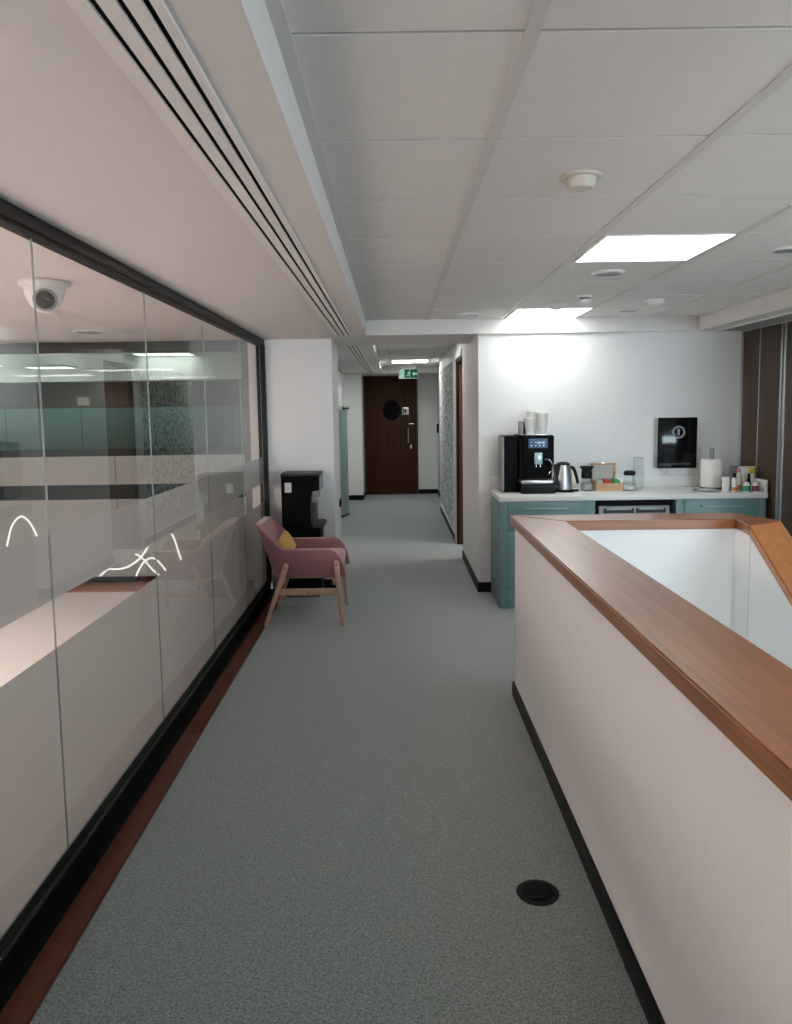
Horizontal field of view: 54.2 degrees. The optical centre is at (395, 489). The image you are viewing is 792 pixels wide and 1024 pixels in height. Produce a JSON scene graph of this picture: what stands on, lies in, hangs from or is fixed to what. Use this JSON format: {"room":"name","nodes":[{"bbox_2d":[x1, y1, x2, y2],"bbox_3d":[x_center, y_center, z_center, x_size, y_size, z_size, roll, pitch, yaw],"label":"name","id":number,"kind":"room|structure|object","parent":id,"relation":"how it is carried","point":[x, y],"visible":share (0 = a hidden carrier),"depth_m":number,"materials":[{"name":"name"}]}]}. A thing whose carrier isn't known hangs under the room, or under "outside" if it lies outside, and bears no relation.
{"room":"office corridor","nodes":[
{"label":"office corridor","id":0,"kind":"room"},
{"bbox_2d":[23,365,77,368],"bbox_3d":[-4.180,-1.490,9.377,0.500,0.024,0.380,-1,6,0],"label":"ceiling light","id":1,"kind":"object","parent":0,"point":[24,366],"visible":0.96,"depth_m":9.26,"materials":[{"name":"white plastic"}]},
{"bbox_2d":[26,367,68,368],"bbox_3d":[-4.180,-1.485,9.377,0.476,0.010,0.356,-1,6,0],"label":"diffuser","id":2,"kind":"object","parent":1,"relation":"attached to","point":[26,367],"depth_m":9.35,"materials":[{"name":"white plastic"}]},
{"bbox_2d":[0,592,157,822],"bbox_3d":[-3.645,1.508,1.484,5.070,0.100,10.660,-1,6,0],"label":"floor","id":3,"kind":"structure","parent":0,"point":[26,640],"depth_m":5.70,"materials":[{"name":"beige"}]},
{"bbox_2d":[0,198,271,983],"bbox_3d":[-1.125,0.347,1.375,0.082,2.160,10.670,-1,6,0],"label":"glass wall","id":4,"kind":"structure","parent":3,"relation":"on","point":[124,683],"depth_m":2.95,"materials":[{"name":"clear glass"}]},
{"bbox_2d":[0,589,274,1012],"bbox_3d":[-1.045,1.443,1.489,0.070,0.054,10.670,-1,6,0],"label":"trim","id":5,"kind":"structure","parent":4,"relation":"attached to","point":[9,984],"depth_m":2.79,"materials":[{"name":"black"}]},
{"bbox_2d":[0,588,281,1023],"bbox_3d":[-0.979,1.420,1.487,0.083,0.038,10.670,-1,6,0],"label":"trim","id":6,"kind":"structure","parent":4,"relation":"attached to","point":[27,998],"depth_m":2.64,"materials":[{"name":"brown wood"}]},
{"bbox_2d":[66,582,272,592],"bbox_3d":[-3.663,0.912,6.952,5.060,0.062,0.340,-1,6,0],"label":"trim","id":7,"kind":"structure","parent":4,"relation":"attached to","point":[101,586],"depth_m":6.92,"materials":[{"name":"brown wood"}]},
{"bbox_2d":[0,340,252,582],"bbox_3d":[-3.759,-0.217,7.056,4.900,2.190,0.100,-1,6,0],"label":"glass wall","id":8,"kind":"structure","parent":7,"relation":"on","point":[167,469],"depth_m":7.06,"materials":[{"name":"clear glass"}]},
{"bbox_2d":[6,516,37,545],"bbox_3d":[-3.434,0.374,7.093,0.297,0.282,0.017,-1,6,0],"label":"tube","id":9,"kind":"object","parent":8,"relation":"attached to","point":[24,517],"visible":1,"depth_m":7.08,"materials":[{"name":"white plastic"}]},
{"bbox_2d":[108,547,147,569],"bbox_3d":[-2.463,0.590,7.079,0.490,0.288,0.017,-1,6,0],"label":"tube","id":10,"kind":"object","parent":8,"relation":"attached to","point":[145,550],"visible":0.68,"depth_m":7.08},
{"bbox_2d":[99,553,159,576],"bbox_3d":[-2.448,0.687,7.109,0.563,0.229,0.017,-1,6,0],"label":"tube","id":11,"kind":"object","parent":8,"relation":"attached to","point":[138,555],"visible":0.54,"depth_m":7.11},
{"bbox_2d":[135,557,165,575],"bbox_3d":[-2.242,0.701,7.072,0.291,0.177,0.017,-1,6,0],"label":"tube","id":12,"kind":"object","parent":8,"relation":"attached to","point":[144,561],"visible":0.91,"depth_m":7.06,"materials":[{"name":"white plastic"}]},
{"bbox_2d":[171,533,181,559],"bbox_3d":[-2.041,0.507,7.110,0.137,0.282,0.017,-1,6,0],"label":"tube","id":13,"kind":"object","parent":8,"relation":"attached to","point":[172,533],"visible":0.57,"depth_m":7.11,"materials":[{"name":"white plastic"}]},
{"bbox_2d":[0,351,240,355],"bbox_3d":[-3.987,-1.898,10.652,6.100,0.200,7.400,-1,6,0],"label":"ceiling","id":14,"kind":"structure","parent":0,"point":[213,351],"depth_m":9.68,"materials":[{"name":"paint"}]},
{"bbox_2d":[130,352,195,355],"bbox_3d":[-2.883,-1.693,9.610,0.700,0.024,0.380,-1,6,0],"label":"recessed light","id":15,"kind":"object","parent":14,"relation":"in","point":[144,353],"visible":0.86,"depth_m":9.55,"materials":[{"name":"white plastic"}]},
{"bbox_2d":[135,353,191,355],"bbox_3d":[-2.883,-1.688,9.611,0.676,0.010,0.356,-1,6,0],"label":"diffuser","id":16,"kind":"object","parent":15,"relation":"attached to","point":[139,354],"depth_m":9.60,"materials":[{"name":"white plastic"}]},
{"bbox_2d":[0,380,242,408],"bbox_3d":[-4.028,-0.615,10.408,5.980,2.300,0.150,-1,6,0],"label":"wall","id":17,"kind":"structure","parent":0,"point":[164,393],"depth_m":10.27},
{"bbox_2d":[77,397,90,405],"bbox_3d":[-4.141,-1.176,10.258,0.170,0.120,0.027,-1,6,0],"label":"notice","id":18,"kind":"object","parent":17,"relation":"attached to","point":[81,401],"visible":1,"depth_m":10.25,"materials":[{"name":"beige paper"}]},
{"bbox_2d":[0,353,241,383],"bbox_3d":[-4.042,-1.567,10.033,5.980,0.330,0.400,-1,6,0],"label":"ceiling","id":19,"kind":"structure","parent":17,"relation":"attached to","point":[218,366],"depth_m":9.84,"materials":[{"name":"paint"}]},
{"bbox_2d":[247,342,269,508],"bbox_3d":[-1.206,-0.261,7.068,0.208,2.200,0.120,-1,6,0],"label":"wall","id":20,"kind":"structure","parent":0,"point":[252,371],"depth_m":6.96,"materials":[{"name":"white paint"}]},
{"bbox_2d":[265,339,341,588],"bbox_3d":[-0.818,-0.312,7.023,0.565,2.300,0.700,-1,6,0],"label":"wall pillar","id":21,"kind":"structure","parent":0,"point":[302,374],"depth_m":6.65,"materials":[{"name":"white paint"}]},
{"bbox_2d":[324,579,335,587],"bbox_3d":[-0.751,0.789,7.137,0.487,0.085,0.724,-1,6,0],"label":"baseboard","id":22,"kind":"structure","parent":21,"relation":"attached to","point":[328,582],"depth_m":6.78,"materials":[{"name":"black"}]},
{"bbox_2d":[30,494,647,1023],"bbox_3d":[2.995,0.998,5.388,8.030,0.080,18.500,-1,6,0],"label":"floor","id":23,"kind":"structure","parent":0,"point":[351,834],"depth_m":2.76,"materials":[{"name":"grey carpet"}]},
{"bbox_2d":[256,517,349,627],"bbox_3d":[-0.694,0.592,5.880,0.656,0.743,0.660,-1,6,0],"label":"armchair","id":24,"kind":"object","parent":23,"relation":"on","point":[312,557],"visible":0.97,"depth_m":5.61,"materials":[{"name":"pink fabric"}]},
{"bbox_2d":[278,530,295,548],"bbox_3d":[-0.824,0.408,5.841,0.116,0.178,0.305,-1,6,0],"label":"cushion","id":25,"kind":"object","parent":24,"relation":"on","point":[286,540],"visible":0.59,"depth_m":5.77,"materials":[{"name":"yellow fabric"}]},
{"bbox_2d":[280,471,326,596],"bbox_3d":[-0.770,0.367,6.568,0.353,1.042,0.285,-1,6,0],"label":"water cooler","id":26,"kind":"object","parent":23,"relation":"on","point":[300,490],"visible":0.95,"depth_m":6.41,"materials":[{"name":"black plastic"}]},
{"bbox_2d":[311,499,317,523],"bbox_3d":[-0.689,0.179,6.535,0.036,0.180,0.253,-1,6,0],"label":"backsplash","id":27,"kind":"structure","parent":26,"relation":"on","point":[314,505],"depth_m":6.41,"materials":[{"name":"grey metal"}]},
{"bbox_2d":[312,490,319,501],"bbox_3d":[-0.665,0.052,6.427,0.065,0.095,0.062,-1,6,0],"label":"tap","id":28,"kind":"object","parent":26,"relation":"on","point":[315,493],"depth_m":6.40,"materials":[{"name":"grey plastic"}]},
{"bbox_2d":[313,519,326,527],"bbox_3d":[-0.642,0.279,6.544,0.095,0.038,0.255,-1,6,0],"label":"drip tray","id":29,"kind":"object","parent":26,"relation":"on","point":[317,523],"depth_m":6.42,"materials":[{"name":"black plastic"}]},
{"bbox_2d":[516,879,558,905],"bbox_3d":[0.455,1.290,2.487,0.136,0.009,0.136,-1,6,0],"label":"floor outlet","id":30,"kind":"object","parent":23,"relation":"on","point":[535,892],"visible":1,"depth_m":2.48,"materials":[{"name":"black plastic"}]},
{"bbox_2d":[491,495,594,607],"bbox_3d":[1.169,0.475,6.239,0.735,0.838,0.581,-1,6,0],"label":"drawer unit","id":31,"kind":"object","parent":23,"relation":"on","point":[502,532],"visible":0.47,"depth_m":5.98,"materials":[{"name":"teal laminate"}]},
{"bbox_2d":[490,486,767,501],"bbox_3d":[1.821,0.026,6.212,2.060,0.042,0.575,-1,6,0],"label":"countertop","id":32,"kind":"structure","parent":23,"relation":"on","point":[674,492],"depth_m":5.93,"materials":[{"name":"white stone"}]},
{"bbox_2d":[498,433,556,493],"bbox_3d":[1.054,-0.219,6.239,0.411,0.463,0.408,-1,6,0],"label":"coffee machine","id":33,"kind":"object","parent":32,"relation":"on","point":[525,461],"visible":0.98,"depth_m":6.14,"materials":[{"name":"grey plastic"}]},
{"bbox_2d":[518,421,525,433],"bbox_3d":[1.014,-0.504,6.231,0.047,0.105,0.105,-1,6,0],"label":"holder","id":34,"kind":"object","parent":33,"relation":"on","point":[521,426],"visible":0.97,"depth_m":6.18,"materials":[{"name":"grey plastic"}]},
{"bbox_2d":[524,421,535,433],"bbox_3d":[1.068,-0.497,6.174,0.095,0.102,0.094,-1,6,0],"label":"paper cup","id":35,"kind":"object","parent":33,"relation":"on","point":[529,425],"visible":0.98,"depth_m":6.14,"materials":[{"name":"white paper"}]},
{"bbox_2d":[524,418,535,420],"bbox_3d":[1.067,-0.521,6.172,0.095,0.102,0.094,-1,6,0],"label":"paper cup","id":36,"kind":"object","parent":35,"relation":"on","point":[525,419],"visible":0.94,"depth_m":6.13,"materials":[{"name":"white paper"}]},
{"bbox_2d":[518,478,553,483],"bbox_3d":[1.107,-0.071,6.136,0.255,0.028,0.173,-1,6,0],"label":"drip tray","id":37,"kind":"object","parent":33,"relation":"on","point":[520,480],"depth_m":6.05,"materials":[{"name":"metal"}]},
{"bbox_2d":[537,421,547,433],"bbox_3d":[1.175,-0.502,6.204,0.095,0.102,0.094,-1,6,0],"label":"paper cup","id":38,"kind":"object","parent":33,"relation":"on","point":[542,425],"visible":0.94,"depth_m":6.17,"materials":[{"name":"white paper"}]},
{"bbox_2d":[537,418,548,420],"bbox_3d":[1.174,-0.523,6.202,0.095,0.102,0.094,-1,6,0],"label":"paper cup","id":39,"kind":"object","parent":38,"relation":"on","point":[538,419],"visible":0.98,"depth_m":6.16,"materials":[{"name":"white paper"}]},
{"bbox_3d":[1.110,-0.511,6.303,0.095,0.102,0.095,-1,6,0],"label":"paper cup","id":40,"kind":"object","parent":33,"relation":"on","visible":0},
{"bbox_3d":[1.109,-0.537,6.301,0.095,0.102,0.095,-1,6,0],"label":"paper cup","id":41,"kind":"object","parent":40,"relation":"on","visible":0},
{"bbox_2d":[527,414,536,417],"bbox_3d":[1.109,-0.563,6.298,0.095,0.102,0.094,-1,6,0],"label":"paper cup","id":42,"kind":"object","parent":41,"relation":"on","point":[534,415],"visible":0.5,"depth_m":6.25,"materials":[{"name":"white paper"}]},
{"bbox_2d":[526,411,537,414],"bbox_3d":[1.108,-0.589,6.295,0.095,0.102,0.094,-1,6,0],"label":"paper cup","id":43,"kind":"object","parent":42,"relation":"on","point":[528,412],"visible":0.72,"depth_m":6.25,"materials":[{"name":"white paper"}]},
{"bbox_2d":[553,462,579,492],"bbox_3d":[1.350,-0.107,6.198,0.185,0.240,0.187,4,8,41],"label":"kettle","id":44,"kind":"object","parent":32,"relation":"on","point":[563,475],"visible":0.91,"depth_m":6.15,"materials":[{"name":"silver metal"}]},
{"bbox_2d":[579,466,593,489],"bbox_3d":[1.539,-0.093,6.247,0.120,0.197,0.119,-1,6,0],"label":"glass jar","id":45,"kind":"object","parent":32,"relation":"on","point":[586,473],"visible":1,"depth_m":6.21,"materials":[{"name":"clear glass"}]},
{"bbox_2d":[590,462,622,490],"bbox_3d":[1.711,-0.113,6.288,0.215,0.222,0.185,-1,6,0],"label":"box","id":46,"kind":"object","parent":32,"relation":"on","point":[602,470],"visible":0.76,"depth_m":6.36,"materials":[{"name":"brown wood"}]},
{"bbox_2d":[591,482,622,490],"bbox_3d":[1.712,-0.031,6.284,0.215,0.060,0.160,-1,6,0],"label":"tray","id":47,"kind":"object","parent":32,"relation":"on","point":[600,486],"depth_m":6.21,"materials":[{"name":"brown wood"}]},
{"bbox_2d":[491,475,728,488],"bbox_3d":[1.821,-0.069,6.481,2.055,0.092,0.022,-1,6,0],"label":"back upstand","id":48,"kind":"object","parent":32,"relation":"on","point":[668,480],"visible":0.44,"depth_m":6.47,"materials":[{"name":"white stone"}]},
{"bbox_2d":[623,470,635,489],"bbox_3d":[1.879,-0.077,6.229,0.120,0.158,0.119,-1,6,0],"label":"jar","id":49,"kind":"object","parent":32,"relation":"on","point":[626,472],"visible":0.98,"depth_m":6.19,"materials":[{"name":"clear glass"}]},
{"bbox_2d":[692,488,717,491],"bbox_3d":[2.445,0.001,6.118,0.196,0.010,0.196,-1,6,0],"label":"serving tray","id":50,"kind":"object","parent":32,"relation":"on","point":[695,489],"visible":1,"depth_m":6.11,"materials":[{"name":"metal"}]},
{"bbox_2d":[699,448,721,488],"bbox_3d":[2.558,-0.177,6.271,0.176,0.330,0.176,-1,6,0],"label":"paper towel holder","id":51,"kind":"object","parent":32,"relation":"on","point":[711,450],"visible":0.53,"depth_m":6.25,"materials":[{"name":"grey metal"}]},
{"bbox_2d":[700,458,723,487],"bbox_3d":[2.562,-0.138,6.275,0.173,0.225,0.166,-1,6,0],"label":"paper towel roll","id":52,"kind":"object","parent":51,"relation":"on","point":[712,470],"visible":0.98,"depth_m":6.21,"materials":[{"name":"white paper"}]},
{"bbox_2d":[722,477,729,490],"bbox_3d":[2.583,-0.047,6.063,0.065,0.112,0.065,-1,6,0],"label":"cup","id":53,"kind":"object","parent":32,"relation":"on","point":[725,480],"visible":1,"depth_m":6.04,"materials":[{"name":"white paper"}]},
{"bbox_2d":[729,466,737,488],"bbox_3d":[2.734,-0.104,6.244,0.090,0.185,0.050,-1,6,0],"label":"pouch","id":54,"kind":"object","parent":32,"relation":"on","point":[732,469],"visible":0.43,"depth_m":6.23,"materials":[{"name":"grey plastic"}]},
{"bbox_2d":[731,473,736,491],"bbox_3d":[2.635,-0.058,6.032,0.042,0.140,0.042,-1,6,0],"label":"condiment bottle","id":55,"kind":"object","parent":32,"relation":"on","point":[734,479],"visible":1,"depth_m":6.02,"materials":[{"name":"white plastic"}]},
{"bbox_2d":[736,468,740,490],"bbox_3d":[2.678,-0.080,6.050,0.040,0.178,0.040,-1,6,0],"label":"condiment bottle","id":56,"kind":"object","parent":32,"relation":"on","point":[738,475],"visible":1,"depth_m":6.04,"materials":[{"name":"beige plastic"}]},
{"bbox_2d":[741,472,745,490],"bbox_3d":[2.721,-0.068,6.063,0.036,0.150,0.036,-1,6,0],"label":"condiment bottle","id":57,"kind":"object","parent":32,"relation":"on","point":[743,478],"visible":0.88,"depth_m":6.05,"materials":[{"name":"beige plastic"}]},
{"bbox_2d":[738,466,754,489],"bbox_3d":[2.771,-0.095,6.122,0.104,0.190,0.065,-1,6,0],"label":"carton","id":58,"kind":"object","parent":32,"relation":"on","point":[747,469],"visible":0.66,"depth_m":6.09,"materials":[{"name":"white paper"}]},
{"bbox_2d":[743,482,750,491],"bbox_3d":[2.707,-0.022,5.976,0.054,0.078,0.054,-1,6,0],"label":"pot","id":59,"kind":"object","parent":32,"relation":"on","point":[746,486],"visible":1,"depth_m":5.96,"materials":[{"name":"green plastic"}]},
{"bbox_2d":[747,473,750,490],"bbox_3d":[2.741,-0.058,6.017,0.034,0.140,0.034,-1,6,0],"label":"condiment bottle","id":60,"kind":"object","parent":32,"relation":"on","point":[748,474],"visible":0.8,"depth_m":6.01,"materials":[{"name":"black plastic"}]},
{"bbox_2d":[752,482,758,491],"bbox_3d":[2.775,-0.024,5.976,0.052,0.078,0.052,-1,6,0],"label":"pot","id":61,"kind":"object","parent":32,"relation":"on","point":[755,486],"visible":1,"depth_m":5.96,"materials":[{"name":"purple plastic"}]},
{"bbox_2d":[754,478,767,491],"bbox_3d":[2.838,-0.056,6.203,0.022,0.095,0.538,-1,6,0],"label":"end upstand","id":62,"kind":"object","parent":32,"relation":"on","point":[763,484],"visible":0.44,"depth_m":5.97,"materials":[{"name":"white stone"}]},
{"bbox_2d":[595,499,669,513],"bbox_3d":[1.840,0.466,6.253,0.580,0.835,0.544,-1,6,0],"label":"dishwasher","id":63,"kind":"object","parent":23,"relation":"on","point":[601,506],"visible":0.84,"depth_m":5.96,"materials":[{"name":"grey metal"}]},
{"bbox_2d":[670,498,765,517],"bbox_3d":[2.503,0.456,6.240,0.693,0.838,0.581,-1,6,0],"label":"drawer unit","id":64,"kind":"object","parent":23,"relation":"on","point":[756,507],"visible":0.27,"depth_m":5.95,"materials":[{"name":"teal laminate"}]},
{"bbox_2d":[738,321,791,536],"bbox_3d":[2.898,-0.152,5.611,0.080,2.155,1.740,-1,6,0],"label":"wall","id":65,"kind":"structure","parent":23,"relation":"on","point":[765,407],"depth_m":5.93,"materials":[{"name":"brown wood"}]},
{"bbox_2d":[338,371,364,494],"bbox_3d":[-0.790,-0.765,10.912,0.420,2.400,7.130,-1,6,0],"label":"wall","id":66,"kind":"structure","parent":0,"point":[350,386],"depth_m":13.36,"materials":[{"name":"white paint"}]},
{"bbox_2d":[339,407,349,517],"bbox_3d":[-0.784,-0.408,11.247,0.090,1.618,0.445,1,6,19],"label":"door","id":67,"kind":"structure","parent":66,"relation":"in","point":[343,434],"depth_m":11.30,"materials":[{"name":"glass"}]},
{"bbox_2d":[349,490,365,499],"bbox_3d":[-0.712,0.166,13.153,0.312,0.085,2.235,-1,6,0],"label":"baseboard","id":68,"kind":"structure","parent":66,"relation":"attached to","point":[351,497],"depth_m":13.47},
{"bbox_2d":[0,0,791,375],"bbox_3d":[0.377,-1.321,5.142,13.200,0.340,18.500,-1,6,0],"label":"ceiling","id":69,"kind":"structure","parent":0,"point":[83,152],"depth_m":2.30,"materials":[{"name":"paint"}]},
{"bbox_2d":[17,278,69,312],"bbox_3d":[-1.697,-0.930,3.740,0.236,0.150,0.236,-1,6,0],"label":"dome camera","id":70,"kind":"object","parent":69,"relation":"attached to","point":[49,292],"visible":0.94,"depth_m":3.66,"materials":[{"name":"white plastic"}]},
{"bbox_2d":[73,330,106,333],"bbox_3d":[-2.373,-1.224,6.000,0.250,0.010,0.250,-1,6,0],"label":"recessed light","id":71,"kind":"object","parent":69,"relation":"in","point":[74,331],"visible":1,"depth_m":5.97,"materials":[{"name":"grey plastic"}]},
{"bbox_2d":[66,0,351,335],"bbox_3d":[-0.416,-0.797,1.872,0.138,0.007,8.890,-1,6,0],"label":"ceiling vent","id":72,"kind":"object","parent":69,"relation":"in","point":[143,38],"visible":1,"depth_m":1.57,"materials":[{"name":"white metal"}]},
{"bbox_2d":[344,345,372,372],"bbox_3d":[-0.435,-1.656,10.032,0.138,0.007,5.500,-1,6,0],"label":"ceiling vent","id":73,"kind":"object","parent":69,"relation":"in","point":[355,351],"visible":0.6,"depth_m":9.05,"materials":[{"name":"white metal"}]},
{"bbox_2d":[715,311,791,331],"bbox_3d":[2.729,-1.154,4.914,0.240,0.014,2.840,-1,6,0],"label":"ceiling vent","id":74,"kind":"object","parent":69,"relation":"in","point":[785,317],"visible":1,"depth_m":5.75,"materials":[{"name":"grey plastic"}]},
{"bbox_2d":[376,344,454,366],"bbox_3d":[0.214,-1.900,10.194,0.900,0.222,5.930,-1,6,0],"label":"ceiling","id":75,"kind":"structure","parent":0,"point":[434,353],"depth_m":10.13,"materials":[{"name":"white tile"}]},
{"bbox_2d":[399,365,417,378],"bbox_3d":[0.204,-1.932,12.628,0.315,0.224,0.051,-1,6,0],"label":"exit sign","id":76,"kind":"object","parent":75,"relation":"hanging from","point":[403,373],"visible":1,"depth_m":12.62,"materials":[{"name":"plastic"}]},
{"bbox_2d":[392,360,428,362],"bbox_3d":[0.212,-1.963,11.761,0.555,0.024,0.596,-1,6,0],"label":"recessed light","id":77,"kind":"object","parent":75,"relation":"in","point":[393,361],"visible":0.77,"depth_m":11.76,"materials":[{"name":"white plastic"}]},
{"bbox_2d":[417,375,437,488],"bbox_3d":[0.087,-1.126,14.285,1.350,2.400,0.150,-1,6,0],"label":"wall","id":78,"kind":"structure","parent":0,"point":[427,384],"depth_m":14.22,"materials":[{"name":"white paint"}]},
{"bbox_2d":[363,376,418,494],"bbox_3d":[-0.091,-0.994,14.162,0.990,2.168,0.120,-1,6,0],"label":"door","id":79,"kind":"structure","parent":78,"relation":"in","point":[390,403],"depth_m":14.17,"materials":[{"name":"brown wood"}]},
{"bbox_2d":[437,344,461,541],"bbox_3d":[0.804,-0.819,11.212,0.250,2.400,6.530,-1,6,0],"label":"wall","id":80,"kind":"structure","parent":0,"point":[448,357],"depth_m":10.83,"materials":[{"name":"white paint"}]},
{"bbox_2d":[419,489,454,540],"bbox_3d":[0.605,0.298,11.694,0.360,0.085,5.300,-1,6,0],"label":"baseboard","id":81,"kind":"structure","parent":80,"relation":"attached to","point":[421,491],"depth_m":13.97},
{"bbox_2d":[439,359,454,532],"bbox_3d":[0.675,-0.644,10.421,0.014,2.040,2.760,-1,6,0],"label":"wall mural","id":82,"kind":"object","parent":80,"relation":"attached to","point":[446,374],"visible":0.89,"depth_m":10.16,"materials":[{"name":"grey paper"}]},
{"bbox_2d":[453,348,462,543],"bbox_3d":[1.139,-0.423,8.459,0.935,2.170,0.970,-1,6,0],"label":"door","id":83,"kind":"structure","parent":80,"relation":"in","point":[458,406],"depth_m":8.80,"materials":[{"name":"brown wood"}]},
{"bbox_2d":[265,0,791,320],"bbox_3d":[1.125,-0.976,1.124,2.720,0.222,10.432,-1,6,0],"label":"ceiling tiles","id":84,"kind":"structure","parent":0,"point":[442,135],"depth_m":2.14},
{"bbox_2d":[455,313,480,316],"bbox_3d":[0.562,-1.359,6.024,0.200,0.016,0.199,-1,6,0],"label":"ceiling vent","id":85,"kind":"object","parent":84,"relation":"attached to","point":[459,314],"visible":1,"depth_m":5.98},
{"bbox_2d":[505,307,592,318],"bbox_3d":[1.179,-1.383,6.016,0.578,0.024,0.598,-1,6,0],"label":"ceiling light","id":86,"kind":"object","parent":84,"relation":"attached to","point":[518,312],"visible":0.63,"depth_m":5.99,"materials":[{"name":"white plastic"}]},
{"bbox_2d":[545,303,566,309],"bbox_3d":[1.137,-1.300,5.498,0.150,0.042,0.149,-1,6,0],"label":"ceiling sensor","id":87,"kind":"object","parent":84,"relation":"attached to","point":[553,306],"visible":1,"depth_m":5.46,"materials":[{"name":"white plastic"}]},
{"bbox_2d":[560,170,601,191],"bbox_3d":[0.588,-0.978,2.464,0.131,0.042,0.130,-1,6,0],"label":"sensor","id":88,"kind":"object","parent":84,"relation":"attached to","point":[577,180],"visible":1,"depth_m":2.43,"materials":[{"name":"white plastic"}]},
{"bbox_2d":[576,295,592,304],"bbox_3d":[1.244,-1.255,5.111,0.110,0.055,0.109,-1,6,0],"label":"smoke detector","id":89,"kind":"object","parent":84,"relation":"attached to","point":[582,299],"visible":1,"depth_m":5.08,"materials":[{"name":"white plastic"}]},
{"bbox_2d":[591,269,624,276],"bbox_3d":[1.159,-1.184,4.233,0.181,0.012,0.181,-1,6,0],"label":"ceiling speaker","id":90,"kind":"object","parent":84,"relation":"attached to","point":[611,272],"visible":1,"depth_m":4.22,"materials":[{"name":"grey plastic"}]},
{"bbox_2d":[595,272,620,275],"bbox_3d":[1.159,-1.187,4.233,0.142,0.007,0.142,-1,6,0],"label":"grille","id":91,"kind":"object","parent":90,"relation":"attached to","point":[596,273],"depth_m":4.23,"materials":[{"name":"grey plastic"}]},
{"bbox_2d":[616,309,640,311],"bbox_3d":[1.775,-1.369,5.915,0.160,0.009,0.100,-1,6,0],"label":"ceiling plate","id":92,"kind":"object","parent":84,"relation":"attached to","point":[630,310],"visible":1,"depth_m":5.88,"materials":[{"name":"grey plastic"}]},
{"bbox_2d":[573,233,736,262],"bbox_3d":[1.185,-1.135,3.613,0.578,0.024,0.598,-1,6,0],"label":"ceiling light","id":93,"kind":"object","parent":84,"relation":"attached to","point":[623,247],"visible":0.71,"depth_m":3.57,"materials":[{"name":"white plastic"}]},
{"bbox_2d":[644,299,665,306],"bbox_3d":[1.797,-1.296,5.369,0.150,0.042,0.149,-1,6,0],"label":"ceiling sensor","id":94,"kind":"object","parent":84,"relation":"attached to","point":[651,302],"visible":1,"depth_m":5.33,"materials":[{"name":"white plastic"}]},
{"bbox_2d":[770,246,791,253],"bbox_3d":[1.851,-1.136,3.667,0.146,0.012,0.146,-1,6,0],"label":"ceiling speaker","id":95,"kind":"object","parent":84,"relation":"attached to","point":[786,249],"visible":1,"depth_m":3.67,"materials":[{"name":"grey plastic"}]},
{"bbox_2d":[774,249,791,252],"bbox_3d":[1.851,-1.138,3.667,0.115,0.007,0.115,-1,6,0],"label":"grille","id":96,"kind":"object","parent":95,"relation":"attached to","point":[775,250],"depth_m":3.68,"materials":[{"name":"grey plastic"}]},
{"bbox_2d":[462,331,741,581],"bbox_3d":[1.839,-0.371,7.219,2.300,2.300,1.510,-1,6,0],"label":"wall","id":97,"kind":"structure","parent":0,"point":[603,394],"depth_m":6.42,"materials":[{"name":"white paint"}]},
{"bbox_2d":[462,550,490,591],"bbox_3d":[0.749,0.748,7.326,0.112,0.085,1.522,-1,6,0],"label":"baseboard","id":98,"kind":"structure","parent":97,"relation":"attached to","point":[480,586],"depth_m":6.68,"materials":[{"name":"black"}]},
{"bbox_2d":[654,417,697,475],"bbox_3d":[2.321,-0.359,6.431,0.337,0.485,0.064,-1,6,0],"label":"wall dispenser","id":99,"kind":"object","parent":97,"relation":"attached to","point":[675,439],"visible":1,"depth_m":6.40,"materials":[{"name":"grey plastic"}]},
{"bbox_2d":[515,528,791,1023],"bbox_3d":[1.278,2.199,1.964,1.235,3.585,4.650,-1,6,0],"label":"wall","id":100,"kind":"structure","parent":0,"point":[689,843],"depth_m":1.96,"materials":[{"name":"white paint"}]},
{"bbox_2d":[512,681,664,1023],"bbox_3d":[1.222,1.307,1.880,1.172,0.078,4.666,-1,6,0],"label":"baseboard","id":101,"kind":"structure","parent":100,"relation":"attached to","point":[650,1008],"depth_m":2.44,"materials":[{"name":"black plastic"}]},
{"bbox_2d":[510,513,791,800],"bbox_3d":[1.260,1.090,1.862,1.280,1.456,4.675,-1,6,0],"label":"handrail","id":102,"kind":"object","parent":100,"relation":"on","point":[742,689],"visible":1,"depth_m":2.02,"materials":[{"name":"brown wood"}]},
{"bbox_2d":[747,539,791,668],"bbox_3d":[1.799,2.110,2.751,0.190,3.585,2.430,-1,6,0],"label":"wall","id":103,"kind":"structure","parent":0,"point":[769,609],"depth_m":3.50,"materials":[{"name":"white paint"}]},
{"bbox_3d":[-3.932,0.539,10.904,6.140,0.100,7.400,-1,6,0],"label":"floor","id":104,"kind":"structure","parent":0,"visible":0},
{"bbox_2d":[0,406,245,508],"bbox_3d":[-4.012,-0.254,10.164,5.800,1.630,0.390,-1,6,0],"label":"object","id":105,"kind":"object","parent":104,"relation":"on","point":[68,432],"visible":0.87,"depth_m":9.93,"materials":[{"name":"green glass"}]},
{"bbox_3d":[1.174,-0.544,6.200,0.095,0.102,0.095,-1,6,0],"label":"paper cup","id":106,"kind":"object","parent":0,"visible":0},
{"bbox_2d":[537,413,548,415],"bbox_3d":[1.174,-0.565,6.197,0.095,0.102,0.094,-1,6,0],"label":"paper cup","id":107,"kind":"object","parent":106,"relation":"on","point":[538,414],"visible":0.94,"depth_m":6.16,"materials":[{"name":"white paper"}]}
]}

